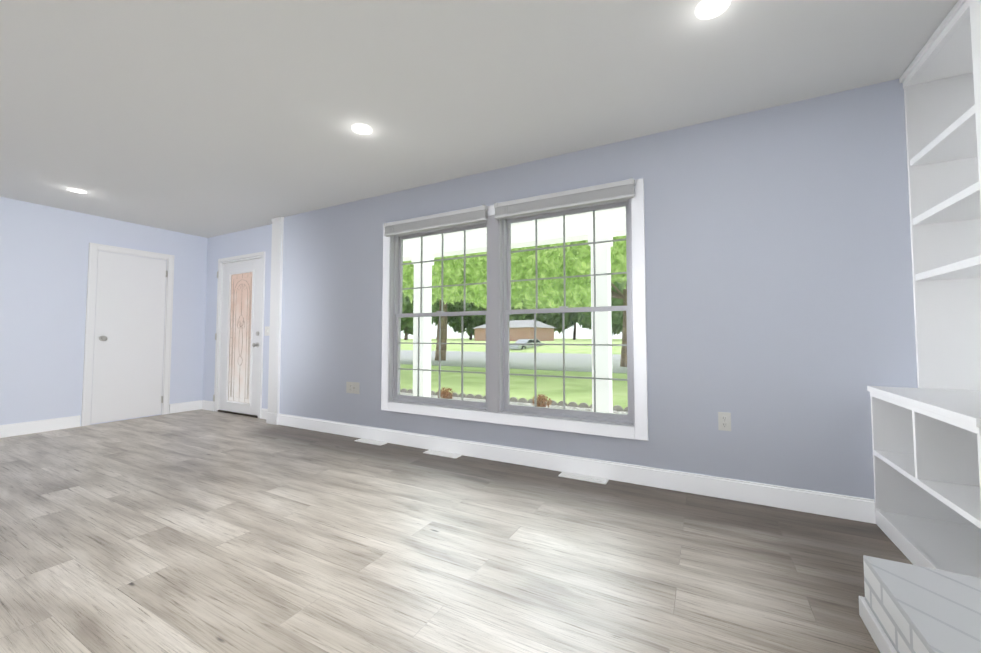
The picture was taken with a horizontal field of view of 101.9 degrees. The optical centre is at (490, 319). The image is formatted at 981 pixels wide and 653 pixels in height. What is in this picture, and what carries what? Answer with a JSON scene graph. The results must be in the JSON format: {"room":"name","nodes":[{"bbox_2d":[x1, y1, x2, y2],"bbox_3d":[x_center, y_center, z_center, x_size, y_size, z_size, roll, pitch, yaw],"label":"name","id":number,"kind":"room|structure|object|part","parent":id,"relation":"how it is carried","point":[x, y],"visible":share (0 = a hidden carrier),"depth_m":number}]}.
{"room":"empty living room","nodes":[
{"label":"empty living room","id":0,"kind":"room"},
{"bbox_2d":[0,197,207,425],"bbox_3d":[-5.780,-0.090,2.656,0.150,2.440,6.930,-1,-3,28],"label":"wall","id":1,"kind":"structure","parent":0,"point":[44,250],"depth_m":4.39},
{"bbox_2d":[0,415,80,437],"bbox_3d":[-5.958,1.043,2.094,0.020,0.127,5.497,-1,-3,28],"label":"baseboard","id":2,"kind":"structure","parent":1,"relation":"attached to","point":[8,430],"depth_m":4.23},
{"bbox_2d":[81,243,173,425],"bbox_3d":[-4.451,0.174,4.930,0.024,2.109,0.838,-1,-3,28],"label":"door frame","id":3,"kind":"structure","parent":1,"relation":"in","point":[94,248],"depth_m":4.66},
{"bbox_2d":[91,251,166,423],"bbox_3d":[-4.458,0.209,4.932,0.008,2.016,0.676,-1,-3,28],"label":"closet door","id":4,"kind":"structure","parent":1,"relation":"in","point":[128,352],"depth_m":4.90},
{"bbox_2d":[99,271,167,402],"bbox_3d":[-4.409,0.204,4.940,0.070,1.740,0.660,-1,-3,28],"label":"hardware piece","id":5,"kind":"object","parent":4,"relation":"attached to","point":[102,338],"visible":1,"depth_m":4.68},
{"bbox_2d":[169,400,199,413],"bbox_3d":[-4.158,1.188,5.440,0.016,0.127,0.397,-1,-3,28],"label":"baseboard","id":6,"kind":"structure","parent":1,"relation":"attached to","point":[192,405],"depth_m":5.41},
{"bbox_2d":[203,224,271,408],"bbox_3d":[-3.279,0.026,5.328,2.020,2.440,0.150,-1,-3,28],"label":"wall","id":7,"kind":"structure","parent":0,"point":[249,241],"depth_m":5.49},
{"bbox_2d":[200,400,213,410],"bbox_3d":[-3.923,1.192,5.527,0.287,0.127,0.020,-1,-3,28],"label":"baseboard","id":8,"kind":"structure","parent":7,"relation":"attached to","point":[205,405],"depth_m":5.53},
{"bbox_2d":[214,251,265,418],"bbox_3d":[-3.300,0.195,5.291,1.050,2.100,0.120,-1,-3,28],"label":"door frame","id":9,"kind":"structure","parent":7,"relation":"in","point":[238,368],"depth_m":5.29},
{"bbox_2d":[213,258,261,415],"bbox_3d":[-3.329,0.217,5.255,0.928,2.008,0.114,-1,-3,28],"label":"entry door","id":10,"kind":"structure","parent":9,"relation":"attached to","point":[253,266],"depth_m":5.24},
{"bbox_3d":[-3.353,0.213,5.245,0.895,1.770,0.074,-1,-3,28],"label":"entry door hardware","id":11,"kind":"part","parent":10,"relation":"part of"},
{"bbox_2d":[228,273,251,402],"bbox_3d":[-3.316,0.234,5.279,0.500,1.687,0.005,-1,-3,28],"label":"door glass","id":12,"kind":"object","parent":10,"relation":"attached to","point":[243,321],"depth_m":5.30},
{"bbox_2d":[261,408,267,418],"bbox_3d":[-2.710,1.164,4.877,0.317,0.127,0.016,-1,-3,28],"label":"baseboard","id":13,"kind":"structure","parent":7,"relation":"attached to","point":[263,411],"depth_m":4.92},
{"bbox_2d":[264,326,269,335],"bbox_3d":[-2.759,0.140,4.948,0.185,0.115,0.016,-1,-3,28],"label":"light switch","id":14,"kind":"object","parent":7,"relation":"attached to","point":[266,331],"visible":0.6,"depth_m":4.97},
{"bbox_2d":[266,217,283,424],"bbox_3d":[-2.521,0.002,4.752,0.192,2.439,0.148,-1,-3,28],"label":"trim","id":15,"kind":"structure","parent":7,"relation":"attached to","point":[272,413],"depth_m":4.69},
{"bbox_2d":[0,409,912,652],"bbox_3d":[-2.151,1.097,0.735,8.310,0.100,7.080,-1,-3,28],"label":"floor","id":16,"kind":"structure","parent":0,"point":[201,531],"depth_m":1.86},
{"bbox_2d":[218,410,257,417],"bbox_3d":[-3.296,1.234,5.253,0.916,0.020,0.105,-1,-3,28],"label":"threshold","id":17,"kind":"object","parent":16,"relation":"on","point":[243,414],"visible":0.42,"depth_m":5.19},
{"bbox_2d":[354,439,386,445],"bbox_3d":[-1.158,1.179,3.836,0.340,0.006,0.088,-1,-3,28],"label":"floor vent","id":18,"kind":"object","parent":16,"relation":"in","point":[371,442],"visible":1,"depth_m":3.82},
{"bbox_2d":[423,450,461,458],"bbox_3d":[-0.418,1.161,3.438,0.340,0.006,0.088,-1,-3,28],"label":"floor vent","id":19,"kind":"object","parent":16,"relation":"in","point":[444,454],"visible":1,"depth_m":3.42},
{"bbox_2d":[558,472,608,483],"bbox_3d":[0.665,1.136,2.856,0.340,0.006,0.088,-1,-3,28],"label":"floor vent","id":20,"kind":"object","parent":16,"relation":"in","point":[584,478],"visible":1,"depth_m":2.85},
{"bbox_2d":[859,555,980,652],"bbox_3d":[1.002,0.923,0.457,0.342,0.225,2.094,-1,-3,28],"label":"hearth","id":21,"kind":"object","parent":16,"relation":"on","point":[906,608],"visible":1,"depth_m":1.21},
{"bbox_2d":[867,0,980,577],"bbox_3d":[2.072,-0.132,1.667,0.500,2.438,1.008,-1,-3,28],"label":"bookcase","id":22,"kind":"object","parent":16,"relation":"on","point":[926,439],"visible":1,"depth_m":2.02},
{"bbox_2d":[0,0,957,237],"bbox_3d":[-2.151,-1.440,0.846,8.310,0.100,7.080,-1,-3,28],"label":"ceiling","id":23,"kind":"structure","parent":0,"point":[207,118],"depth_m":2.25},
{"bbox_2d":[67,188,86,193],"bbox_3d":[-4.024,-1.255,3.870,0.136,0.006,0.136,-1,-3,28],"label":"recessed light","id":24,"kind":"object","parent":23,"relation":"in","point":[75,190],"visible":0.92,"depth_m":3.86},
{"bbox_2d":[351,124,371,134],"bbox_3d":[-0.882,-1.305,2.725,0.136,0.006,0.136,-1,-3,28],"label":"recessed light","id":25,"kind":"object","parent":23,"relation":"in","point":[362,129],"visible":1,"depth_m":2.73},
{"bbox_2d":[695,0,730,19],"bbox_3d":[0.957,-1.349,1.713,0.136,0.006,0.136,-1,-3,28],"label":"recessed light","id":26,"kind":"object","parent":23,"relation":"in","point":[706,9],"visible":1,"depth_m":1.72},
{"bbox_2d":[279,79,917,501],"bbox_3d":[0.328,-0.064,3.264,6.290,2.440,0.150,-1,-3,28],"label":"wall","id":27,"kind":"structure","parent":0,"point":[779,289],"depth_m":2.53},
{"bbox_2d":[346,382,359,393],"bbox_3d":[-1.415,0.697,4.075,0.185,0.115,0.016,-1,-3,28],"label":"outlet","id":28,"kind":"object","parent":27,"relation":"attached to","point":[353,387],"visible":1,"depth_m":4.07},
{"bbox_2d":[381,178,647,440],"bbox_3d":[0.039,-0.056,3.391,2.430,1.825,0.149,-1,-3,28],"label":"window","id":29,"kind":"structure","parent":27,"relation":"in","point":[639,431],"depth_m":3.30},
{"bbox_2d":[384,205,487,236],"bbox_3d":[-0.512,-0.879,3.606,1.138,0.138,0.058,-1,-3,28],"label":"window blinds","id":30,"kind":"object","parent":29,"relation":"attached to","point":[475,214],"depth_m":3.57},
{"bbox_2d":[398,316,485,399],"bbox_3d":[-0.468,0.343,3.663,0.982,0.753,0.014,-1,-3,28],"label":"window grille","id":31,"kind":"object","parent":29,"relation":"attached to","point":[418,343],"depth_m":3.66},
{"bbox_2d":[401,230,486,312],"bbox_3d":[-0.451,-0.438,3.728,0.982,0.748,0.014,-1,-3,28],"label":"window grille","id":32,"kind":"object","parent":29,"relation":"attached to","point":[465,256],"depth_m":3.72},
{"bbox_3d":[0.053,-0.055,3.417,2.236,1.631,0.090,-1,-3,28],"label":"vinyl window sash","id":33,"kind":"part","parent":29,"relation":"part of"},
{"bbox_2d":[494,178,634,218],"bbox_3d":[0.530,-0.904,3.046,1.099,0.141,0.058,-1,-3,28],"label":"window blinds","id":34,"kind":"object","parent":29,"relation":"attached to","point":[608,192],"depth_m":3.00},
{"bbox_2d":[508,312,626,411],"bbox_3d":[0.572,0.319,3.103,0.952,0.753,0.014,-1,-3,28],"label":"window grille","id":35,"kind":"object","parent":29,"relation":"attached to","point":[534,344],"depth_m":3.09},
{"bbox_2d":[510,211,626,308],"bbox_3d":[0.589,-0.463,3.169,0.952,0.748,0.014,-1,-3,28],"label":"window grille","id":36,"kind":"object","parent":29,"relation":"attached to","point":[593,242],"depth_m":3.16},
{"bbox_2d":[278,413,875,523],"bbox_3d":[-0.183,1.099,3.393,5.177,0.127,0.016,-1,-3,28],"label":"baseboard","id":37,"kind":"structure","parent":27,"relation":"attached to","point":[834,505],"depth_m":2.77},
{"bbox_2d":[718,412,730,430],"bbox_3d":[1.483,0.645,2.519,0.070,0.115,0.010,-1,-3,28],"label":"duplex electrical outlet","id":38,"kind":"object","parent":27,"relation":"attached to","point":[724,421],"visible":1,"depth_m":2.52},
{"bbox_2d":[969,0,980,206],"bbox_3d":[0.974,-0.251,-1.038,1.070,2.440,6.820,-1,-3,28],"label":"wall","id":39,"kind":"structure","parent":0,"point":[975,13],"depth_m":1.33},
{"label":"outside","id":40,"kind":"structure","parent":0,"visible":0},
{"bbox_2d":[401,338,621,353],"bbox_3d":[53.841,5.442,101.761,240.000,0.599,168.463,-1,-3,28],"label":"yard","id":41,"kind":"structure","parent":40,"point":[548,349],"depth_m":38.73},
{"bbox_2d":[401,293,438,339],"bbox_3d":[-21.628,-3.491,101.053,20.682,17.272,16.339,-1,-3,28],"label":"tree","id":42,"kind":"object","parent":41,"relation":"on","point":[435,307],"depth_m":95.46},
{"bbox_2d":[434,299,472,339],"bbox_3d":[-13.338,-4.537,107.732,19.762,19.943,16.741,-1,-3,28],"label":"tree","id":43,"kind":"object","parent":41,"relation":"on","point":[458,307],"depth_m":101.39},
{"bbox_2d":[447,316,485,339],"bbox_3d":[-5.457,-2.780,114.379,19.966,17.724,16.869,-1,-3,28],"label":"tree","id":44,"kind":"object","parent":41,"relation":"on","point":[473,323],"depth_m":109.94},
{"bbox_2d":[466,300,529,320],"bbox_3d":[2.951,-5.348,96.876,20.209,20.618,16.303,-1,-3,28],"label":"tree","id":45,"kind":"object","parent":41,"relation":"on","point":[470,306],"depth_m":92.40},
{"bbox_2d":[475,320,555,340],"bbox_3d":[4.449,2.075,76.136,13.900,3.900,8.900,-2,-3,40],"label":"house","id":46,"kind":"structure","parent":41,"relation":"on","point":[528,330],"depth_m":71.85},
{"bbox_2d":[509,339,544,348],"bbox_3d":[3.333,2.342,36.929,3.600,1.120,1.496,2,-3,-42],"label":"car","id":47,"kind":"object","parent":41,"relation":"on","point":[530,341],"depth_m":36.21},
{"bbox_2d":[528,305,577,333],"bbox_3d":[12.889,-3.577,101.447,20.595,17.478,17.222,-1,-3,28],"label":"tree","id":48,"kind":"object","parent":41,"relation":"on","point":[559,327],"depth_m":96.94},
{"bbox_2d":[573,318,580,339],"bbox_3d":[22.980,-4.394,108.880,23.295,19.757,18.153,-1,-3,28],"label":"tree","id":49,"kind":"object","parent":41,"relation":"on","point":[574,332],"depth_m":108.05},
{"bbox_2d":[570,275,625,334],"bbox_3d":[28.018,-4.025,91.381,20.252,17.497,16.101,-1,-3,28],"label":"tree","id":50,"kind":"object","parent":41,"relation":"on","point":[614,302],"depth_m":87.00},
{"bbox_2d":[400,364,627,409],"bbox_3d":[51.996,5.693,98.318,240.000,0.200,216.250,-1,-3,28],"label":"lawn","id":51,"kind":"structure","parent":40,"point":[515,383],"depth_m":11.27},
{"bbox_2d":[403,255,519,360],"bbox_3d":[-2.519,-3.044,20.938,12.540,10.580,10.738,-1,-3,28],"label":"tree","id":52,"kind":"object","parent":51,"relation":"on","point":[455,269],"depth_m":16.69},
{"bbox_2d":[400,350,626,373],"bbox_3d":[10.054,2.196,20.480,240.000,0.018,15.702,-1,-3,28],"label":"street","id":53,"kind":"structure","parent":51,"relation":"on","point":[580,367],"depth_m":22.00},
{"bbox_2d":[400,388,627,414],"bbox_3d":[0.386,1.570,6.648,11.100,0.200,2.185,-1,-3,28],"label":"gravel bed","id":54,"kind":"object","parent":51,"relation":"on","point":[482,399],"depth_m":7.58},
{"bbox_2d":[437,387,551,407],"bbox_3d":[1.416,1.381,6.261,5.840,0.352,0.871,-1,-3,28],"label":"shrubs","id":55,"kind":"object","parent":54,"relation":"on","point":[539,400],"depth_m":6.87},
{"bbox_2d":[403,235,626,366],"bbox_3d":[5.431,-2.954,16.847,25.944,9.998,10.553,-1,-3,28],"label":"tree","id":56,"kind":"object","parent":51,"relation":"on","point":[481,300],"depth_m":15.76},
{"bbox_3d":[-0.639,1.461,4.957,8.900,0.139,1.750,-1,-3,28],"label":"porch","id":57,"kind":"object","parent":51,"relation":"on","visible":0},
{"bbox_2d":[403,207,625,412],"bbox_3d":[-0.512,0.008,5.151,9.600,2.780,2.100,-1,-3,28],"label":"porch","id":58,"kind":"object","parent":57,"relation":"on","point":[601,298],"depth_m":5.06}
]}

